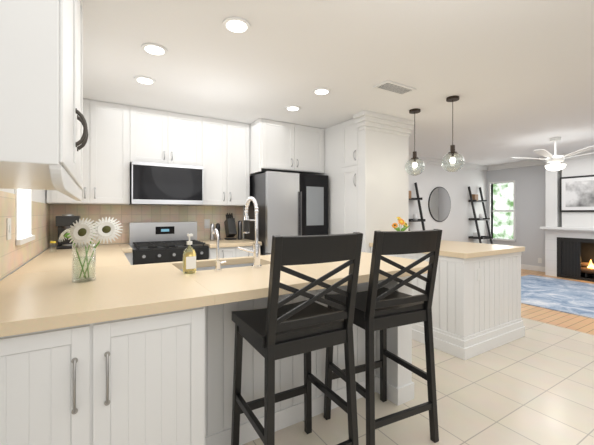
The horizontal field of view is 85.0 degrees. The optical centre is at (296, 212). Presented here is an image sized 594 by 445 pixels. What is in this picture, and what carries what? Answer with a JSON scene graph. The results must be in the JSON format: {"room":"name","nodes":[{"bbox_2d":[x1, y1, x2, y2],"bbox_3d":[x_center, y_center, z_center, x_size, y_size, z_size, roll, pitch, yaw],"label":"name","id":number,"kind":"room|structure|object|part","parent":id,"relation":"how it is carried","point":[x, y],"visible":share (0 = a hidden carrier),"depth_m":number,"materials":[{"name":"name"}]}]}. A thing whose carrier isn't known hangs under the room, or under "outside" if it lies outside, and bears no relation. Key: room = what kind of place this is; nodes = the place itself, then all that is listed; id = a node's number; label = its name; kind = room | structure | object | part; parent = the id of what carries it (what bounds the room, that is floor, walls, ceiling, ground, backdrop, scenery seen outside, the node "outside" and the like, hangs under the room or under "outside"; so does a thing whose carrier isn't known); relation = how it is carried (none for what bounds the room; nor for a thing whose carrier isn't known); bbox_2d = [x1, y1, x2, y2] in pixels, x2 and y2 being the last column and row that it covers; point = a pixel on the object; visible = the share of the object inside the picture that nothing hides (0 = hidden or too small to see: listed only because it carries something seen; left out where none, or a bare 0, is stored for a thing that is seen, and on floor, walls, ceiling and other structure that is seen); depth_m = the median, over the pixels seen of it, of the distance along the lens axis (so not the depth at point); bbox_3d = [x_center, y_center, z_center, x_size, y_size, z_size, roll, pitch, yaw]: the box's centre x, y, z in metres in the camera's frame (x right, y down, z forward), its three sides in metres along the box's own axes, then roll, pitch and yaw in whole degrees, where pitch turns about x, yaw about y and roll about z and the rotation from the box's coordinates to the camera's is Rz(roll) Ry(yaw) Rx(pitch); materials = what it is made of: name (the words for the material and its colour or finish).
{"room":"kitchen","nodes":[
{"label":"kitchen","id":0,"kind":"room"},
{"bbox_2d":[0,189,49,280],"bbox_3d":[-0.638,0.060,0.092,0.106,2.440,7.820,0,0,-31],"label":"wall","id":1,"kind":"structure","parent":0,"point":[13,258],"depth_m":2.12,"materials":[{"name":"beige tile"}]},
{"bbox_2d":[6,218,10,239],"bbox_3d":[-1.626,0.090,1.832,0.010,0.120,0.080,0,0,-31],"label":"switch plate","id":2,"kind":"object","parent":1,"relation":"attached to","point":[8,228],"visible":0.89,"depth_m":1.81,"materials":[{"name":"white plastic"}]},
{"bbox_2d":[14,189,34,245],"bbox_3d":[-1.903,-0.260,2.196,0.130,0.920,0.530,0,0,-31],"label":"window","id":3,"kind":"structure","parent":1,"relation":"in","point":[23,216],"depth_m":2.39,"materials":[{"name":"white paint"}]},
{"bbox_2d":[0,0,87,200],"bbox_3d":[-1.016,-0.612,1.208,0.399,1.093,1.120,0,0,-31],"label":"upper cabinet","id":4,"kind":"object","parent":1,"relation":"attached to","point":[43,132],"visible":0.98,"depth_m":0.80,"materials":[{"name":"white paint"}]},
{"bbox_2d":[49,174,255,247],"bbox_3d":[-0.999,0.060,4.386,3.950,2.440,0.106,0,0,-31],"label":"wall","id":5,"kind":"structure","parent":0,"point":[124,215],"depth_m":3.84,"materials":[{"name":"beige tile"}]},
{"bbox_2d":[47,99,138,204],"bbox_3d":[-2.156,-0.626,3.444,0.774,1.064,0.303,0,0,-31],"label":"upper cabinet","id":6,"kind":"object","parent":5,"relation":"attached to","point":[133,155],"depth_m":3.38,"materials":[{"name":"white paint"}]},
{"bbox_2d":[131,159,206,205],"bbox_3d":[-1.519,-0.319,3.769,0.750,0.450,0.400,0,0,-31],"label":"microwave","id":7,"kind":"object","parent":5,"relation":"attached to","point":[151,183],"depth_m":3.60,"materials":[{"name":"white paint"}]},
{"bbox_2d":[139,107,202,162],"bbox_3d":[-1.547,-0.854,3.814,0.770,0.609,0.303,0,0,-31],"label":"upper cabinet","id":8,"kind":"object","parent":5,"relation":"attached to","point":[164,136],"depth_m":3.69,"materials":[{"name":"white paint"}]},
{"bbox_2d":[204,219,209,227],"bbox_3d":[-1.169,0.140,4.213,0.070,0.120,0.009,0,0,-31],"label":"outlet","id":9,"kind":"object","parent":5,"relation":"attached to","point":[206,223],"depth_m":4.21,"materials":[{"name":"white plastic"}]},
{"bbox_2d":[203,117,249,205],"bbox_3d":[-0.980,-0.626,4.159,0.683,1.064,0.303,0,0,-31],"label":"upper cabinet","id":10,"kind":"object","parent":5,"relation":"attached to","point":[226,144],"depth_m":4.05,"materials":[{"name":"white paint"}]},
{"bbox_2d":[250,118,323,174],"bbox_3d":[-0.181,-0.834,4.450,0.975,0.648,0.638,0,0,-31],"label":"upper cabinet","id":11,"kind":"object","parent":5,"relation":"attached to","point":[276,146],"visible":0.98,"depth_m":4.17,"materials":[{"name":"white paint"}]},
{"bbox_2d":[83,0,593,165],"bbox_3d":[2.255,-1.190,2.161,12.100,0.060,8.350,0,0,-31],"label":"ceiling","id":12,"kind":"structure","parent":0,"point":[516,77],"depth_m":2.53,"materials":[{"name":"paint"}]},
{"bbox_2d":[134,76,155,84],"bbox_3d":[-1.325,-1.153,2.823,0.169,0.011,0.169,0,0,-37],"label":"recessed light","id":13,"kind":"object","parent":12,"relation":"in","point":[145,80],"depth_m":2.81,"materials":[{"name":"white paint"}]},
{"bbox_2d":[141,43,167,55],"bbox_3d":[-1.007,-1.153,2.290,0.169,0.011,0.169,0,0,-37],"label":"recessed light","id":14,"kind":"object","parent":12,"relation":"in","point":[154,49],"depth_m":2.28,"materials":[{"name":"white paint"}]},
{"bbox_2d":[223,17,250,33],"bbox_3d":[-0.371,-1.153,1.998,0.169,0.011,0.169,0,0,-37],"label":"recessed light","id":15,"kind":"object","parent":12,"relation":"in","point":[236,25],"depth_m":1.98,"materials":[{"name":"white paint"}]},
{"bbox_2d":[285,105,300,110],"bbox_3d":[-0.045,-1.153,3.578,0.169,0.011,0.169,0,0,-37],"label":"recessed light","id":16,"kind":"object","parent":12,"relation":"in","point":[289,108],"depth_m":3.56,"materials":[{"name":"white paint"}]},
{"bbox_2d":[313,88,330,94],"bbox_3d":[0.234,-1.153,3.080,0.169,0.011,0.169,0,0,-37],"label":"recessed light","id":17,"kind":"object","parent":12,"relation":"in","point":[318,91],"depth_m":3.06,"materials":[{"name":"white paint"}]},
{"bbox_2d":[373,80,416,95],"bbox_3d":[0.905,-1.151,2.996,0.380,0.016,0.180,0,0,-31],"label":"air vent","id":18,"kind":"object","parent":12,"relation":"in","point":[389,86],"depth_m":2.97,"materials":[{"name":"white metal"}]},
{"bbox_2d":[405,108,424,175],"bbox_3d":[1.327,-0.790,3.651,0.214,0.739,0.214,0,0,-31],"label":"pendant light","id":19,"kind":"object","parent":12,"relation":"hanging from","point":[415,158],"visible":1,"depth_m":3.64,"materials":[{"name":"clear glass"}]},
{"bbox_2d":[441,96,464,171],"bbox_3d":[1.566,-0.785,3.257,0.214,0.749,0.214,0,0,-31],"label":"pendant light","id":20,"kind":"object","parent":12,"relation":"hanging from","point":[452,152],"visible":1,"depth_m":3.24,"materials":[{"name":"clear glass"}]},
{"bbox_2d":[512,137,593,170],"bbox_3d":[3.947,-0.904,4.977,1.042,0.509,1.091,0,0,-31],"label":"ceiling fan","id":21,"kind":"object","parent":12,"relation":"hanging from","point":[554,160],"visible":1,"depth_m":4.91,"materials":[{"name":"white plastic"}]},
{"bbox_2d":[317,110,413,252],"bbox_3d":[0.739,0.060,4.511,0.850,2.440,1.500,0,0,-31],"label":"pantry cabinet","id":22,"kind":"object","parent":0,"point":[366,155],"depth_m":3.99,"materials":[{"name":"white paint"}]},
{"bbox_2d":[243,317,593,444],"bbox_3d":[0.399,1.305,0.711,7.420,0.050,7.800,0,0,-31],"label":"floor","id":23,"kind":"structure","parent":0,"point":[534,385],"depth_m":2.19,"materials":[{"name":"beige tile"}]},
{"bbox_2d":[0,305,211,444],"bbox_3d":[-0.826,0.838,1.310,0.830,0.885,0.303,0,0,-31],"label":"base cabinet","id":24,"kind":"object","parent":23,"relation":"on","point":[141,354],"depth_m":1.22,"materials":[{"name":"white paint"}]},
{"bbox_2d":[0,253,428,336],"bbox_3d":[-0.315,0.373,2.038,2.460,0.045,1.070,0,0,-31],"label":"countertop","id":25,"kind":"structure","parent":24,"relation":"on","point":[29,302],"depth_m":1.50,"materials":[{"name":"beige stone"}]},
{"bbox_2d":[59,217,122,282],"bbox_3d":[-1.085,0.184,1.708,0.285,0.330,0.190,0,0,-31],"label":"gerbera","id":26,"kind":"object","parent":25,"relation":"on","point":[85,231],"visible":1,"depth_m":1.66,"materials":[{"name":"white plant"}]},
{"bbox_2d":[183,234,195,273],"bbox_3d":[-0.625,0.235,1.885,0.076,0.228,0.076,0,0,-31],"label":"soap bottle","id":27,"kind":"object","parent":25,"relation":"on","point":[189,259],"visible":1,"depth_m":1.86,"materials":[{"name":"yellow glass"}]},
{"bbox_2d":[176,261,251,268],"bbox_3d":[-0.505,0.489,2.245,0.624,0.212,0.374,0,0,-31],"label":"sink","id":28,"kind":"object","parent":25,"relation":"in","point":[227,264],"depth_m":2.42,"materials":[{"name":"silver metal"}]},
{"bbox_2d":[212,197,263,268],"bbox_3d":[-0.397,0.121,2.093,0.291,0.456,0.225,0,0,-31],"label":"faucet","id":29,"kind":"object","parent":25,"relation":"on","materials":[{"name":"silver metal"}]},
{"bbox_2d":[129,222,208,264],"bbox_3d":[-1.446,0.695,3.648,0.750,1.170,0.663,0,0,-31],"label":"range","id":30,"kind":"object","parent":23,"relation":"on","point":[156,242],"visible":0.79,"depth_m":3.66,"materials":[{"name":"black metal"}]},
{"bbox_2d":[209,247,235,258],"bbox_3d":[-1.009,0.838,3.964,0.315,0.884,0.598,0,0,-31],"label":"base cabinet","id":31,"kind":"object","parent":23,"relation":"on","point":[228,252],"depth_m":3.72,"materials":[{"name":"white paint"}]},
{"bbox_2d":[12,244,130,273],"bbox_3d":[-1.835,0.372,2.777,0.630,0.044,1.767,0,0,-31],"label":"countertop","id":32,"kind":"structure","parent":31,"relation":"on","point":[108,255],"depth_m":2.44,"materials":[{"name":"beige stone"}]},
{"bbox_2d":[56,214,80,248],"bbox_3d":[-2.296,0.181,3.256,0.190,0.335,0.250,0,0,-31],"label":"coffee maker","id":33,"kind":"object","parent":32,"relation":"on","point":[64,222],"visible":0.65,"depth_m":3.17,"materials":[{"name":"black plastic"}]},
{"bbox_2d":[120,243,131,252],"bbox_3d":[-1.826,0.372,3.450,0.085,0.044,0.627,0,0,-31],"label":"countertop","id":34,"kind":"structure","parent":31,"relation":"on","point":[126,246],"depth_m":3.29,"materials":[{"name":"beige stone"}]},
{"bbox_2d":[198,238,261,247],"bbox_3d":[-0.860,0.372,4.041,0.640,0.044,0.620,0,0,-31],"label":"countertop","id":35,"kind":"structure","parent":31,"relation":"on","point":[223,243],"depth_m":3.84,"materials":[{"name":"beige stone"}]},
{"bbox_2d":[210,223,214,240],"bbox_3d":[-1.077,0.239,4.120,0.060,0.220,0.058,0,0,-31],"label":"pepper mill","id":36,"kind":"object","parent":35,"relation":"on","point":[212,237],"depth_m":4.10,"materials":[{"name":"silver metal"}]},
{"bbox_2d":[216,223,219,239],"bbox_3d":[-1.019,0.239,4.179,0.060,0.220,0.058,0,0,-31],"label":"pepper mill","id":37,"kind":"object","parent":35,"relation":"on","point":[217,225],"depth_m":4.16,"materials":[{"name":"silver metal"}]},
{"bbox_2d":[224,213,236,239],"bbox_3d":[-0.873,0.174,4.246,0.120,0.350,0.210,0,0,-31],"label":"knife block","id":38,"kind":"object","parent":35,"relation":"on","point":[230,227],"visible":1,"depth_m":4.20,"materials":[{"name":"black plastic"}]},
{"bbox_2d":[238,221,241,239],"bbox_3d":[-0.754,0.224,4.281,0.060,0.250,0.058,0,0,-31],"label":"pepper mill","id":39,"kind":"object","parent":35,"relation":"on","point":[239,222],"depth_m":4.26,"materials":[{"name":"silver metal"}]},
{"bbox_2d":[236,246,252,256],"bbox_3d":[-0.740,0.838,4.128,0.315,0.884,0.598,0,0,-31],"label":"base cabinet","id":40,"kind":"object","parent":23,"relation":"on","point":[239,253],"depth_m":3.85,"materials":[{"name":"white paint"}]},
{"bbox_2d":[212,293,291,444],"bbox_3d":[-0.320,0.838,1.944,0.693,0.885,0.266,0,0,-31],"label":"panel","id":41,"kind":"object","parent":23,"relation":"on","point":[223,327],"depth_m":1.79,"materials":[{"name":"white paint"}]},
{"bbox_2d":[244,171,327,254],"bbox_3d":[-0.152,0.390,4.389,0.900,1.780,0.742,0,0,-31],"label":"refrigerator","id":42,"kind":"object","parent":23,"relation":"on","point":[292,204],"visible":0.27,"depth_m":4.05,"materials":[{"name":"grey metal"}]},
{"bbox_2d":[231,232,362,444],"bbox_3d":[-0.013,0.684,1.579,0.496,1.193,0.524,0,0,-31],"label":"bar stool","id":43,"kind":"object","parent":23,"relation":"on","point":[273,331],"visible":1,"depth_m":1.44,"materials":[{"name":"black wood"}]},
{"bbox_2d":[292,280,395,424],"bbox_3d":[0.150,0.838,2.499,0.851,0.885,0.726,0,0,-31],"label":"base cabinet","id":44,"kind":"object","parent":23,"relation":"on","point":[318,357],"depth_m":2.15,"materials":[{"name":"white paint"}]},
{"bbox_2d":[323,229,441,444],"bbox_3d":[0.491,0.684,1.899,0.480,1.193,0.515,0,0,-25],"label":"bar stool","id":45,"kind":"object","parent":23,"relation":"on","point":[382,309],"visible":0.96,"depth_m":1.75,"materials":[{"name":"black wood"}]},
{"bbox_2d":[369,240,524,359],"bbox_3d":[1.613,0.815,3.584,1.070,0.930,1.180,0,0,-31],"label":"kitchen island","id":46,"kind":"object","parent":23,"relation":"on","point":[476,306],"visible":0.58,"depth_m":3.04,"materials":[{"name":"white paint"}]},
{"bbox_2d":[392,217,409,230],"bbox_3d":[1.177,0.196,3.664,0.241,0.306,0.176,0,0,-31],"label":"flowers","id":47,"kind":"object","parent":46,"relation":"on","point":[400,221],"visible":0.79,"depth_m":3.62,"materials":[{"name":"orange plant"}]},
{"bbox_2d":[409,162,486,243],"bbox_3d":[2.695,0.060,6.876,4.950,2.440,0.150,0,0,-31],"label":"wall","id":48,"kind":"structure","parent":0,"point":[446,207],"depth_m":7.28,"materials":[{"name":"white paint"}]},
{"bbox_2d":[428,186,450,221],"bbox_3d":[3.129,-0.190,7.095,0.770,0.770,0.022,0,0,-31],"label":"mirror","id":49,"kind":"object","parent":48,"relation":"attached to","point":[439,197],"depth_m":7.07,"materials":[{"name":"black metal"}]},
{"bbox_2d":[409,155,487,170],"bbox_3d":[2.729,-1.105,6.820,4.750,0.110,0.080,0,0,-31],"label":"crown molding","id":50,"kind":"structure","parent":48,"relation":"attached to","point":[426,160],"depth_m":7.18,"materials":[{"name":"white paint"}]},
{"bbox_2d":[487,165,545,271],"bbox_3d":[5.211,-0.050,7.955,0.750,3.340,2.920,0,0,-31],"label":"wall","id":51,"kind":"structure","parent":0,"point":[516,206],"depth_m":7.42,"materials":[{"name":"grey paint"}]},
{"bbox_2d":[488,160,545,170],"bbox_3d":[5.090,-1.105,7.431,0.080,0.110,1.310,0,0,-31],"label":"crown molding","id":52,"kind":"structure","parent":51,"relation":"attached to","point":[535,162],"depth_m":7.47,"materials":[{"name":"white paint"}]},
{"bbox_2d":[521,269,593,334],"bbox_3d":[5.426,1.305,4.089,4.680,0.050,8.350,0,0,-31],"label":"floor","id":53,"kind":"structure","parent":0,"point":[566,320],"depth_m":3.97,"materials":[{"name":"brown wood"}]},
{"bbox_2d":[409,182,424,230],"bbox_3d":[2.339,0.330,6.355,0.482,1.909,0.444,0,0,-31],"label":"ladder shelf","id":54,"kind":"object","parent":53,"relation":"on","point":[415,217],"visible":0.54,"depth_m":6.49,"materials":[{"name":"black wood"}]},
{"bbox_2d":[468,186,492,243],"bbox_3d":[4.347,0.330,7.576,0.482,1.909,0.444,0,0,-31],"label":"ladder shelf","id":55,"kind":"object","parent":53,"relation":"on","point":[474,198],"visible":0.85,"depth_m":7.61,"materials":[{"name":"black wood"}]},
{"bbox_2d":[521,275,593,318],"bbox_3d":[4.729,1.274,4.397,2.450,0.012,3.800,0,0,-31],"label":"rug","id":56,"kind":"object","parent":53,"relation":"on","point":[569,296],"visible":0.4,"depth_m":5.04,"materials":[{"name":"blue fabric"}]},
{"bbox_2d":[540,157,593,281],"bbox_3d":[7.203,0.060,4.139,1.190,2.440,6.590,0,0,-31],"label":"fireplace","id":57,"kind":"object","parent":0,"point":[569,239],"depth_m":6.34,"materials":[{"name":"white paint"}]},
{"bbox_2d":[538,150,593,162],"bbox_3d":[6.778,-1.105,3.905,0.080,0.110,6.630,0,0,-31],"label":"crown molding","id":58,"kind":"structure","parent":57,"relation":"attached to","point":[592,151],"depth_m":6.21,"materials":[{"name":"white paint"}]},
{"bbox_3d":[5.625,0.780,6.100,0.530,1.000,1.600,0,0,-31],"label":"fireplace frame","id":59,"kind":"part","parent":57,"relation":"part of","materials":[{"name":"white wood"}]},
{"bbox_2d":[559,172,593,211],"bbox_3d":[5.489,-0.365,6.064,0.035,0.690,0.940,0,0,-31],"label":"picture frame","id":60,"kind":"object","parent":57,"relation":"attached to","point":[576,190],"depth_m":6.21,"materials":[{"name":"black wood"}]}
]}

